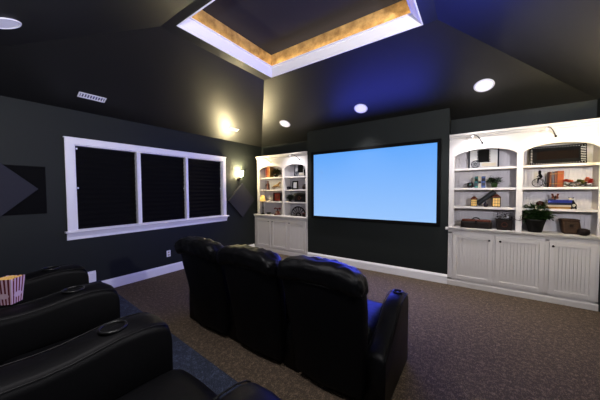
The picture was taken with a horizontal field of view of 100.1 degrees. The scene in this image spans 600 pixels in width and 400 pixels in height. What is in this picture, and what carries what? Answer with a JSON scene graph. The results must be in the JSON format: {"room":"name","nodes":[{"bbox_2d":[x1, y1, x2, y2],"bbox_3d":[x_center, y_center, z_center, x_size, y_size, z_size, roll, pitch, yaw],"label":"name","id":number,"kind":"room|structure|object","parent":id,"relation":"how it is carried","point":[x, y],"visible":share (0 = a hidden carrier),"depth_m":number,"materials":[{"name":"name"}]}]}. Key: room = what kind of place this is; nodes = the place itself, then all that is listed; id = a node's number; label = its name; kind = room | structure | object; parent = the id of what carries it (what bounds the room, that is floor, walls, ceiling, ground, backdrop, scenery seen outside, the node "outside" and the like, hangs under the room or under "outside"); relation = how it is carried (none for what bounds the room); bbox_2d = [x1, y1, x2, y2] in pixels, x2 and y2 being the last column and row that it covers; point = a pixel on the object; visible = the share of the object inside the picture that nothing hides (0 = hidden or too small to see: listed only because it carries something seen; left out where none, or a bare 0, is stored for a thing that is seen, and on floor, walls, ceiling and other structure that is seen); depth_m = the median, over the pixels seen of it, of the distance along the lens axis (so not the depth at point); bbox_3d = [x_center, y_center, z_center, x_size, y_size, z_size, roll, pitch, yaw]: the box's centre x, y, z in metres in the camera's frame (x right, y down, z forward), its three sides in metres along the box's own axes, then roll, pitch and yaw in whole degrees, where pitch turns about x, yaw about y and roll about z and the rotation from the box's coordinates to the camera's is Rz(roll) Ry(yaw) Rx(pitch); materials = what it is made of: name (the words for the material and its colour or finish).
{"room":"home theater","nodes":[
{"label":"home theater","id":0,"kind":"room"},
{"bbox_2d":[0,96,261,280],"bbox_3d":[-2.571,0.024,4.515,0.140,2.644,5.480,1,3,35],"label":"wall","id":1,"kind":"structure","parent":0,"point":[31,133],"depth_m":3.63,"materials":[{"name":"black paint"}]},
{"bbox_2d":[0,163,37,216],"bbox_3d":[-3.586,-0.127,2.880,0.038,0.815,0.815,1,3,35],"label":"acoustic panel","id":2,"kind":"object","parent":1,"relation":"attached to","point":[14,189],"visible":1,"depth_m":3.02,"materials":[{"name":"grey fabric"}]},
{"bbox_2d":[2,165,46,215],"bbox_3d":[-3.505,-0.118,3.044,0.010,0.610,0.610,1,3,35],"label":"square panel","id":3,"kind":"object","parent":1,"relation":"attached to","point":[36,203],"visible":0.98,"depth_m":3.19,"materials":[{"name":"black fabric"}]},
{"bbox_2d":[63,136,228,240],"bbox_3d":[-2.470,-0.202,4.573,0.212,1.430,2.755,1,3,35],"label":"window","id":4,"kind":"structure","parent":1,"relation":"in","point":[73,233],"depth_m":4.16,"materials":[{"name":"white paint"}]},
{"bbox_2d":[75,146,136,228],"bbox_3d":[-2.974,-0.184,3.897,0.038,1.180,0.755,1,3,35],"label":"shade","id":5,"kind":"object","parent":4,"relation":"attached to","point":[106,196],"visible":0.91,"depth_m":3.86,"materials":[{"name":"black fabric"}]},
{"bbox_2d":[140,153,184,222],"bbox_3d":[-2.489,-0.213,4.590,0.038,1.180,0.781,1,3,35],"label":"shade","id":6,"kind":"object","parent":4,"relation":"attached to","point":[162,177],"visible":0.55,"depth_m":4.57,"materials":[{"name":"black fabric"}]},
{"bbox_2d":[188,159,220,217],"bbox_3d":[-2.002,-0.242,5.285,0.038,1.180,0.789,1,3,35],"label":"shade","id":7,"kind":"object","parent":4,"relation":"attached to","point":[203,175],"visible":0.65,"depth_m":5.27,"materials":[{"name":"black fabric"}]},
{"bbox_2d":[88,244,254,287],"bbox_3d":[-2.588,1.187,4.386,0.018,0.330,4.970,1,3,35],"label":"baseboard","id":8,"kind":"structure","parent":1,"relation":"attached to","point":[142,275],"depth_m":4.22,"materials":[{"name":"white paint"}]},
{"bbox_2d":[237,171,242,180],"bbox_3d":[-1.400,-0.566,5.918,0.150,0.232,0.115,1,3,35],"label":"wall sconce","id":9,"kind":"object","parent":1,"relation":"attached to","point":[240,172],"visible":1,"depth_m":5.87,"materials":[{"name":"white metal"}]},
{"bbox_2d":[228,183,254,216],"bbox_3d":[-1.396,0.002,6.025,0.050,0.815,0.815,1,3,35],"label":"acoustic panel","id":10,"kind":"object","parent":1,"relation":"attached to","point":[241,199],"visible":1,"depth_m":5.99,"materials":[{"name":"grey fabric"}]},
{"bbox_2d":[91,280,240,397],"bbox_3d":[-1.110,1.370,1.391,5.880,0.170,1.749,1,3,35],"label":"floor","id":11,"kind":"structure","parent":0,"point":[185,358],"depth_m":1.92,"materials":[{"name":"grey blue-grey carpet"}]},
{"bbox_2d":[0,264,119,364],"bbox_3d":[-1.885,0.754,1.649,0.951,1.013,1.090,1,3,37],"label":"recliner","id":12,"kind":"object","parent":11,"relation":"on","point":[58,303],"visible":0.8,"depth_m":1.53,"materials":[{"name":"black leather"}]},
{"bbox_2d":[0,274,24,305],"bbox_3d":[-1.698,0.524,1.469,0.091,0.156,0.090,-1,2,-11],"label":"popcorn box","id":13,"kind":"object","parent":12,"relation":"on","point":[11,286],"visible":1,"depth_m":1.44,"materials":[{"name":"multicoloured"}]},
{"bbox_2d":[0,312,172,399],"bbox_3d":[-1.249,0.769,1.163,0.832,1.010,1.092,1,3,37],"label":"recliner","id":14,"kind":"object","parent":11,"relation":"on","point":[108,361],"visible":0.98,"depth_m":1.06,"materials":[{"name":"black leather"}]},
{"bbox_2d":[0,329,95,365],"bbox_3d":[-1.175,0.891,1.363,0.521,0.191,0.610,1,3,37],"label":"seat cushion","id":15,"kind":"object","parent":14,"relation":"on","point":[58,343],"depth_m":1.34,"materials":[{"name":"black leather"}]},
{"bbox_2d":[116,369,280,399],"bbox_3d":[-0.632,0.785,0.693,0.905,1.007,1.092,1,3,37],"label":"recliner","id":16,"kind":"object","parent":11,"relation":"on","point":[177,384],"visible":1,"depth_m":1.05,"materials":[{"name":"black leather"}]},
{"bbox_2d":[116,369,219,399],"bbox_3d":[-0.586,0.905,0.914,0.521,0.190,0.610,1,3,37],"label":"seat cushion","id":17,"kind":"object","parent":16,"relation":"on","point":[177,384],"depth_m":1.07,"materials":[{"name":"black leather"}]},
{"bbox_2d":[0,0,599,146],"bbox_3d":[-0.115,-1.617,2.727,5.880,0.741,5.280,1,3,35],"label":"ceiling","id":18,"kind":"structure","parent":0,"point":[134,55],"depth_m":3.21,"materials":[{"name":"black paint"}]},
{"bbox_2d":[0,17,21,28],"bbox_3d":[-2.530,-1.503,2.139,0.235,0.090,0.219,1,3,40],"label":"recessed light","id":19,"kind":"object","parent":18,"relation":"in","point":[5,23],"visible":1,"depth_m":2.17,"materials":[{"name":"white plastic"}]},
{"bbox_2d":[77,92,106,102],"bbox_3d":[-2.829,-1.397,3.421,0.093,0.048,0.300,1,3,35],"label":"ceiling vent","id":20,"kind":"object","parent":18,"relation":"in","point":[80,94],"visible":1,"depth_m":3.41,"materials":[{"name":"white metal"}]},
{"bbox_2d":[280,120,289,126],"bbox_3d":[-0.320,-1.619,5.340,0.235,0.102,0.214,1,3,40],"label":"recessed light","id":21,"kind":"object","parent":18,"relation":"in","point":[283,123],"visible":1,"depth_m":5.33,"materials":[{"name":"white plastic"}]},
{"bbox_2d":[354,104,367,112],"bbox_3d":[1.058,-1.591,4.378,0.235,0.102,0.214,1,3,40],"label":"recessed light","id":22,"kind":"object","parent":18,"relation":"in","point":[359,108],"visible":1,"depth_m":4.37,"materials":[{"name":"white plastic"}]},
{"bbox_2d":[473,79,494,91],"bbox_3d":[2.496,-1.550,3.407,0.235,0.102,0.214,1,3,40],"label":"recessed light","id":23,"kind":"object","parent":18,"relation":"in","point":[483,85],"visible":1,"depth_m":3.40,"materials":[{"name":"white plastic"}]},
{"bbox_2d":[192,0,410,65],"bbox_3d":[-0.001,-2.176,2.856,2.300,0.365,1.620,1,3,35],"label":"wall","id":24,"kind":"structure","parent":0,"point":[401,8],"depth_m":3.44,"materials":[{"name":"gold metal"}]},
{"bbox_2d":[177,0,422,77],"bbox_3d":[-0.001,-2.051,2.860,2.300,0.122,1.620,1,3,35],"label":"trim","id":25,"kind":"structure","parent":24,"relation":"attached to","point":[411,20],"depth_m":3.27,"materials":[{"name":"white paint"}]},
{"bbox_2d":[202,0,401,54],"bbox_3d":[-0.003,-2.384,2.848,2.340,0.050,1.660,1,3,35],"label":"ceiling","id":26,"kind":"structure","parent":0,"point":[274,26],"depth_m":3.25,"materials":[{"name":"black paint"}]},
{"bbox_2d":[115,253,599,399],"bbox_3d":[-0.097,1.445,2.841,6.080,0.100,5.480,1,3,35],"label":"floor","id":27,"kind":"structure","parent":0,"point":[464,343],"depth_m":2.43,"materials":[{"name":"brown carpet"}]},
{"bbox_2d":[174,236,238,341],"bbox_3d":[-0.803,0.872,2.897,0.846,1.009,0.990,1,3,35],"label":"recliner","id":28,"kind":"object","parent":27,"relation":"on","point":[210,304],"visible":0.58,"depth_m":2.52,"materials":[{"name":"black leather"}]},
{"bbox_2d":[216,244,297,370],"bbox_3d":[-0.186,0.884,2.466,0.783,1.011,1.003,1,3,35],"label":"recliner","id":29,"kind":"object","parent":27,"relation":"on","point":[257,296],"visible":0.66,"depth_m":2.11,"materials":[{"name":"black leather"}]},
{"bbox_2d":[255,217,307,255],"bbox_3d":[-0.428,0.841,6.067,1.611,0.867,0.327,1,3,35],"label":"base cabinet","id":30,"kind":"object","parent":27,"relation":"on","point":[289,237],"visible":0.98,"depth_m":5.90,"materials":[{"name":"grey paint"}]},
{"bbox_2d":[254,213,307,220],"bbox_3d":[-0.427,0.398,6.056,1.611,0.075,0.320,1,3,35],"label":"countertop","id":31,"kind":"structure","parent":30,"relation":"on","point":[265,215],"depth_m":5.91,"materials":[{"name":"grey paint"}]},
{"bbox_2d":[260,195,265,213],"bbox_3d":[-0.926,0.119,6.267,0.156,0.470,0.154,1,3,35],"label":"table lamp","id":32,"kind":"object","parent":31,"relation":"on","point":[262,198],"visible":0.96,"depth_m":6.24,"materials":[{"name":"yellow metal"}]},
{"bbox_2d":[274,207,280,214],"bbox_3d":[-0.545,0.270,6.075,0.178,0.180,0.178,-1,2,-10],"label":"telephone","id":33,"kind":"object","parent":31,"relation":"on","point":[277,212],"visible":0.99,"depth_m":6.04,"materials":[{"name":"red paint"}]},
{"bbox_2d":[255,151,307,216],"bbox_3d":[-0.398,-0.356,6.012,1.537,1.434,0.304,1,3,35],"label":"bookcase","id":34,"kind":"object","parent":31,"relation":"on","point":[286,164],"visible":0.63,"depth_m":6.02,"materials":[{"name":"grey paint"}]},
{"bbox_2d":[269,167,273,176],"bbox_3d":[-0.722,-0.688,6.274,0.051,0.260,0.131,1,3,35],"label":"book","id":35,"kind":"object","parent":34,"relation":"on","point":[270,168],"visible":0.62,"depth_m":6.22,"materials":[{"name":"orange paper"}]},
{"bbox_2d":[270,168,281,176],"bbox_3d":[-0.586,-0.670,6.119,0.343,0.235,0.260,1,3,35],"label":"potted plant","id":36,"kind":"object","parent":34,"relation":"on","point":[275,172],"visible":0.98,"depth_m":6.09,"materials":[{"name":"green plant"}]},
{"bbox_2d":[273,193,281,200],"bbox_3d":[-0.552,-0.073,6.133,0.230,0.210,0.050,1,3,35],"label":"shadow box","id":37,"kind":"object","parent":34,"relation":"on","point":[276,196],"visible":0.97,"depth_m":6.13,"materials":[{"name":"brown wood"}]},
{"bbox_2d":[274,193,279,200],"bbox_3d":[-0.544,-0.073,6.145,0.200,0.180,0.020,1,3,35],"label":"picture","id":38,"kind":"object","parent":37,"relation":"attached to","point":[276,195],"depth_m":6.14,"materials":[{"name":"red paint"}]},
{"bbox_2d":[286,194,293,201],"bbox_3d":[-0.214,-0.055,5.890,0.223,0.188,0.196,1,3,35],"label":"potted plant","id":39,"kind":"object","parent":34,"relation":"on","point":[290,197],"visible":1,"depth_m":5.86,"materials":[{"name":"green plant"}]},
{"bbox_2d":[292,181,297,189],"bbox_3d":[-0.112,-0.343,5.829,0.170,0.200,0.035,1,3,35],"label":"photo frame","id":40,"kind":"object","parent":34,"relation":"on","point":[294,183],"visible":0.95,"depth_m":5.83,"materials":[{"name":"black"}]},
{"bbox_2d":[294,165,305,175],"bbox_3d":[0.010,-0.680,5.794,0.340,0.276,0.055,1,3,35],"label":"picture","id":41,"kind":"object","parent":34,"relation":"on","point":[299,169],"visible":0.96,"depth_m":5.80,"materials":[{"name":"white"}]},
{"bbox_2d":[294,193,305,201],"bbox_3d":[0.011,-0.056,5.727,0.294,0.200,0.110,1,3,35],"label":"decorative box","id":42,"kind":"object","parent":34,"relation":"on","point":[298,197],"visible":0.92,"depth_m":5.68,"materials":[{"name":"black"}]},
{"bbox_2d":[290,206,305,215],"bbox_3d":[-0.039,0.255,5.750,0.432,0.228,0.031,1,3,35],"label":"fan ornament","id":43,"kind":"object","parent":31,"relation":"on","point":[298,207],"visible":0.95,"depth_m":5.75,"materials":[{"name":"black metal"}]},
{"bbox_2d":[277,255,407,399],"bbox_3d":[0.391,0.895,2.063,0.764,1.011,0.987,1,3,35],"label":"recliner","id":44,"kind":"object","parent":27,"relation":"on","point":[353,345],"visible":1,"depth_m":1.74,"materials":[{"name":"black leather"}]},
{"bbox_2d":[367,299,381,345],"bbox_3d":[0.451,1.019,2.226,0.556,0.191,0.580,1,3,35],"label":"seat cushion","id":45,"kind":"object","parent":44,"relation":"on","point":[374,307],"depth_m":2.02,"materials":[{"name":"black leather"}]},
{"bbox_2d":[447,232,599,310],"bbox_3d":[3.066,0.912,3.623,1.600,0.867,0.327,1,3,35],"label":"base cabinet","id":46,"kind":"object","parent":27,"relation":"on","point":[562,272],"visible":0.99,"depth_m":3.43,"materials":[{"name":"grey paint"}]},
{"bbox_2d":[445,225,599,242],"bbox_3d":[3.053,0.469,3.621,1.635,0.075,0.320,1,3,35],"label":"countertop","id":47,"kind":"structure","parent":46,"relation":"on","point":[554,235],"depth_m":3.42,"materials":[{"name":"grey paint"}]},
{"bbox_2d":[461,217,491,228],"bbox_3d":[2.686,0.342,3.834,0.385,0.162,0.168,1,3,35],"label":"chest","id":48,"kind":"object","parent":47,"relation":"on","point":[469,223],"visible":1,"depth_m":3.77,"materials":[{"name":"brown leather"}]},
{"bbox_2d":[493,211,526,230],"bbox_3d":[3.008,0.299,3.600,0.370,0.265,0.191,2,3,44],"label":"flower basket","id":49,"kind":"object","parent":47,"relation":"on","point":[501,224],"visible":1,"depth_m":3.59,"materials":[{"name":"wicker"}]},
{"bbox_2d":[448,118,599,236],"bbox_3d":[3.067,-0.285,3.588,1.600,1.434,0.304,1,3,35],"label":"bookcase","id":50,"kind":"object","parent":47,"relation":"on","point":[516,189],"visible":0.67,"depth_m":3.52,"materials":[{"name":"white paint"}]},
{"bbox_2d":[467,182,472,187],"bbox_3d":[2.634,-0.233,3.888,0.084,0.090,0.084,1,3,35],"label":"round pot","id":51,"kind":"object","parent":50,"relation":"on","point":[470,184],"visible":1,"depth_m":3.86,"materials":[{"name":"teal ceramic"}]},
{"bbox_2d":[471,196,477,206],"bbox_3d":[2.674,0.014,3.858,0.092,0.168,0.092,1,3,35],"label":"lantern","id":52,"kind":"object","parent":50,"relation":"on","point":[473,199],"visible":1,"depth_m":3.83,"materials":[{"name":"brown wood"}]},
{"bbox_2d":[475,176,477,187],"bbox_3d":[2.699,-0.273,3.845,0.042,0.172,0.053,1,3,35],"label":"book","id":53,"kind":"object","parent":50,"relation":"on","point":[476,178],"visible":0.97,"depth_m":3.82,"materials":[{"name":"teal paint"}]},
{"bbox_2d":[478,176,480,187],"bbox_3d":[2.733,-0.272,3.821,0.034,0.172,0.054,1,3,35],"label":"block","id":54,"kind":"object","parent":50,"relation":"on","point":[479,177],"visible":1,"depth_m":3.80,"materials":[{"name":"white ceramic"}]},
{"bbox_2d":[468,148,498,167],"bbox_3d":[2.804,-0.628,3.840,0.380,0.286,0.057,1,3,35],"label":"picture","id":55,"kind":"object","parent":50,"relation":"on","point":[486,157],"visible":1,"depth_m":3.83,"materials":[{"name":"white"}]},
{"bbox_2d":[481,176,485,187],"bbox_3d":[2.771,-0.271,3.795,0.048,0.172,0.053,1,3,35],"label":"block","id":56,"kind":"object","parent":50,"relation":"on","point":[483,177],"visible":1,"depth_m":3.77,"materials":[{"name":"blue ceramic"}]},
{"bbox_2d":[477,190,495,204],"bbox_3d":[2.839,-0.033,3.837,0.259,0.243,0.043,1,3,35],"label":"board","id":57,"kind":"object","parent":50,"relation":"on","point":[490,194],"visible":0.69,"depth_m":3.82,"materials":[{"name":"black paint"}]},
{"bbox_2d":[485,175,502,187],"bbox_3d":[2.872,-0.271,3.702,0.243,0.178,0.214,1,3,35],"label":"potted plant","id":58,"kind":"object","parent":50,"relation":"on","point":[492,181],"visible":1,"depth_m":3.69,"materials":[{"name":"green plant"}]},
{"bbox_2d":[492,193,500,206],"bbox_3d":[2.894,0.000,3.704,0.108,0.206,0.108,1,3,35],"label":"lantern","id":59,"kind":"object","parent":50,"relation":"on","point":[496,199],"visible":1,"depth_m":3.67,"materials":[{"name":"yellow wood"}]},
{"bbox_2d":[535,201,544,206],"bbox_3d":[3.276,0.061,3.426,0.096,0.100,0.096,1,3,35],"label":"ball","id":60,"kind":"object","parent":50,"relation":"on","point":[537,202],"visible":0.52,"depth_m":3.40,"materials":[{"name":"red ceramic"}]},
{"bbox_2d":[532,170,548,186],"bbox_3d":[3.283,-0.290,3.431,0.172,0.228,0.044,1,3,35],"label":"bicycle figurine","id":61,"kind":"object","parent":50,"relation":"on","point":[539,171],"visible":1,"depth_m":3.42,"materials":[{"name":"brown metal"}]},
{"bbox_2d":[547,172,551,186],"bbox_3d":[3.381,-0.277,3.405,0.023,0.205,0.131,1,3,35],"label":"book","id":62,"kind":"object","parent":50,"relation":"on","point":[549,174],"visible":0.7,"depth_m":3.36,"materials":[{"name":"orange paper"}]},
{"bbox_2d":[551,171,554,186],"bbox_3d":[3.402,-0.278,3.390,0.025,0.208,0.131,1,3,35],"label":"book","id":63,"kind":"object","parent":50,"relation":"on","point":[553,172],"visible":0.61,"depth_m":3.34,"materials":[{"name":"paper"}]},
{"bbox_2d":[554,171,556,186],"bbox_3d":[3.423,-0.278,3.376,0.025,0.210,0.131,1,3,35],"label":"book","id":64,"kind":"object","parent":50,"relation":"on","point":[555,176],"visible":0.49,"depth_m":3.33,"materials":[{"name":"orange paper"}]},
{"bbox_2d":[530,143,586,164],"bbox_3d":[3.440,-0.602,3.363,0.544,0.262,0.049,1,3,35],"label":"grille panel","id":65,"kind":"object","parent":50,"relation":"on","point":[570,153],"visible":0.91,"depth_m":3.34,"materials":[{"name":"brown fabric"}]},
{"bbox_2d":[547,207,570,208],"bbox_3d":[3.433,0.100,3.361,0.240,0.025,0.150,1,3,35],"label":"book","id":66,"kind":"object","parent":50,"relation":"on","point":[547,207],"visible":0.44,"depth_m":3.29,"materials":[{"name":"beige paper"}]},
{"bbox_2d":[545,204,570,206],"bbox_3d":[3.435,0.075,3.358,0.235,0.024,0.140,1,3,35],"label":"book","id":67,"kind":"object","parent":66,"relation":"on","point":[545,204],"visible":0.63,"depth_m":3.30,"materials":[{"name":"white paper"}]},
{"bbox_2d":[546,202,571,204],"bbox_3d":[3.443,0.048,3.351,0.225,0.030,0.150,1,3,35],"label":"book","id":68,"kind":"object","parent":67,"relation":"on","point":[547,203],"visible":0.88,"depth_m":3.30,"materials":[{"name":"black paper"}]},
{"bbox_2d":[546,200,571,202],"bbox_3d":[3.440,0.016,3.346,0.225,0.034,0.150,1,3,35],"label":"book","id":69,"kind":"object","parent":68,"relation":"on","point":[548,201],"visible":0.95,"depth_m":3.29,"materials":[{"name":"blue paper"}]},
{"bbox_2d":[551,194,558,199],"bbox_3d":[3.398,-0.044,3.345,0.080,0.085,0.022,1,3,35],"label":"figurine","id":70,"kind":"object","parent":69,"relation":"on","point":[555,197],"visible":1,"depth_m":3.34,"materials":[{"name":"black"}]},
{"bbox_2d":[557,171,563,186],"bbox_3d":[3.459,-0.279,3.350,0.061,0.213,0.131,1,3,35],"label":"book","id":71,"kind":"object","parent":50,"relation":"on","point":[560,174],"visible":0.68,"depth_m":3.30,"materials":[{"name":"orange paper"}]},
{"bbox_2d":[563,179,574,186],"bbox_3d":[3.456,-0.222,3.233,0.117,0.105,0.118,1,3,35],"label":"cluster","id":72,"kind":"object","parent":50,"relation":"on","point":[566,180],"visible":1,"depth_m":3.22,"materials":[{"name":"red plant"}]},
{"bbox_2d":[568,197,576,208],"bbox_3d":[3.519,0.041,3.243,0.086,0.155,0.078,1,3,35],"label":"cow figurine","id":73,"kind":"object","parent":50,"relation":"on","point":[574,205],"visible":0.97,"depth_m":3.23,"materials":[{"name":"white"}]},
{"bbox_2d":[574,179,586,186],"bbox_3d":[3.554,-0.218,3.191,0.127,0.100,0.099,1,3,35],"label":"cluster","id":74,"kind":"object","parent":50,"relation":"on","point":[578,180],"visible":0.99,"depth_m":3.18,"materials":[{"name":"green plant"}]},
{"bbox_2d":[583,177,594,186],"bbox_3d":[3.619,-0.230,3.148,0.118,0.124,0.114,1,3,35],"label":"cluster","id":75,"kind":"object","parent":50,"relation":"on","point":[589,180],"visible":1,"depth_m":3.14,"materials":[{"name":"red plant"}]},
{"bbox_2d":[522,202,556,232],"bbox_3d":[3.218,0.232,3.440,0.435,0.408,0.279,1,3,35],"label":"potted plant","id":76,"kind":"object","parent":47,"relation":"on","point":[535,220],"visible":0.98,"depth_m":3.38,"materials":[{"name":"green plant"}]},
{"bbox_2d":[558,218,580,234],"bbox_3d":[3.541,0.344,3.296,0.197,0.195,0.148,1,3,35],"label":"wicker box","id":77,"kind":"object","parent":47,"relation":"on","point":[567,225],"visible":0.91,"depth_m":3.26,"materials":[{"name":"brown wicker"}]},
{"bbox_2d":[577,228,590,235],"bbox_3d":[3.558,0.401,3.151,0.116,0.088,0.116,1,3,35],"label":"round basket","id":78,"kind":"object","parent":47,"relation":"on","point":[583,232],"visible":1,"depth_m":3.12,"materials":[{"name":"wicker"}]},
{"bbox_2d":[307,108,450,273],"bbox_3d":[1.332,-0.074,4.831,2.650,2.769,0.280,1,3,35],"label":"wall","id":79,"kind":"structure","parent":0,"point":[418,247],"depth_m":4.49,"materials":[{"name":"black paint"}]},
{"bbox_2d":[311,138,441,226],"bbox_3d":[1.241,-0.291,4.676,2.420,1.394,0.045,1,3,35],"label":"projection screen","id":80,"kind":"object","parent":79,"relation":"attached to","point":[396,183],"visible":1,"depth_m":4.53,"materials":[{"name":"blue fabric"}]},
{"bbox_2d":[307,252,446,283],"bbox_3d":[1.255,1.240,4.757,2.652,0.150,0.018,1,3,35],"label":"baseboard","id":81,"kind":"structure","parent":79,"relation":"attached to","point":[401,271],"depth_m":4.49,"materials":[{"name":"white paint"}]},
{"bbox_2d":[262,100,596,155],"bbox_3d":[1.437,-0.018,4.992,5.880,2.644,0.100,1,3,35],"label":"wall","id":82,"kind":"structure","parent":0,"point":[583,110],"depth_m":3.68,"materials":[{"name":"black paint"}]},
{"bbox_2d":[597,98,599,311],"bbox_3d":[2.345,0.124,1.076,0.100,2.644,5.480,1,3,35],"label":"wall","id":83,"kind":"structure","parent":0,"point":[598,100],"depth_m":3.09,"materials":[{"name":"black paint"}]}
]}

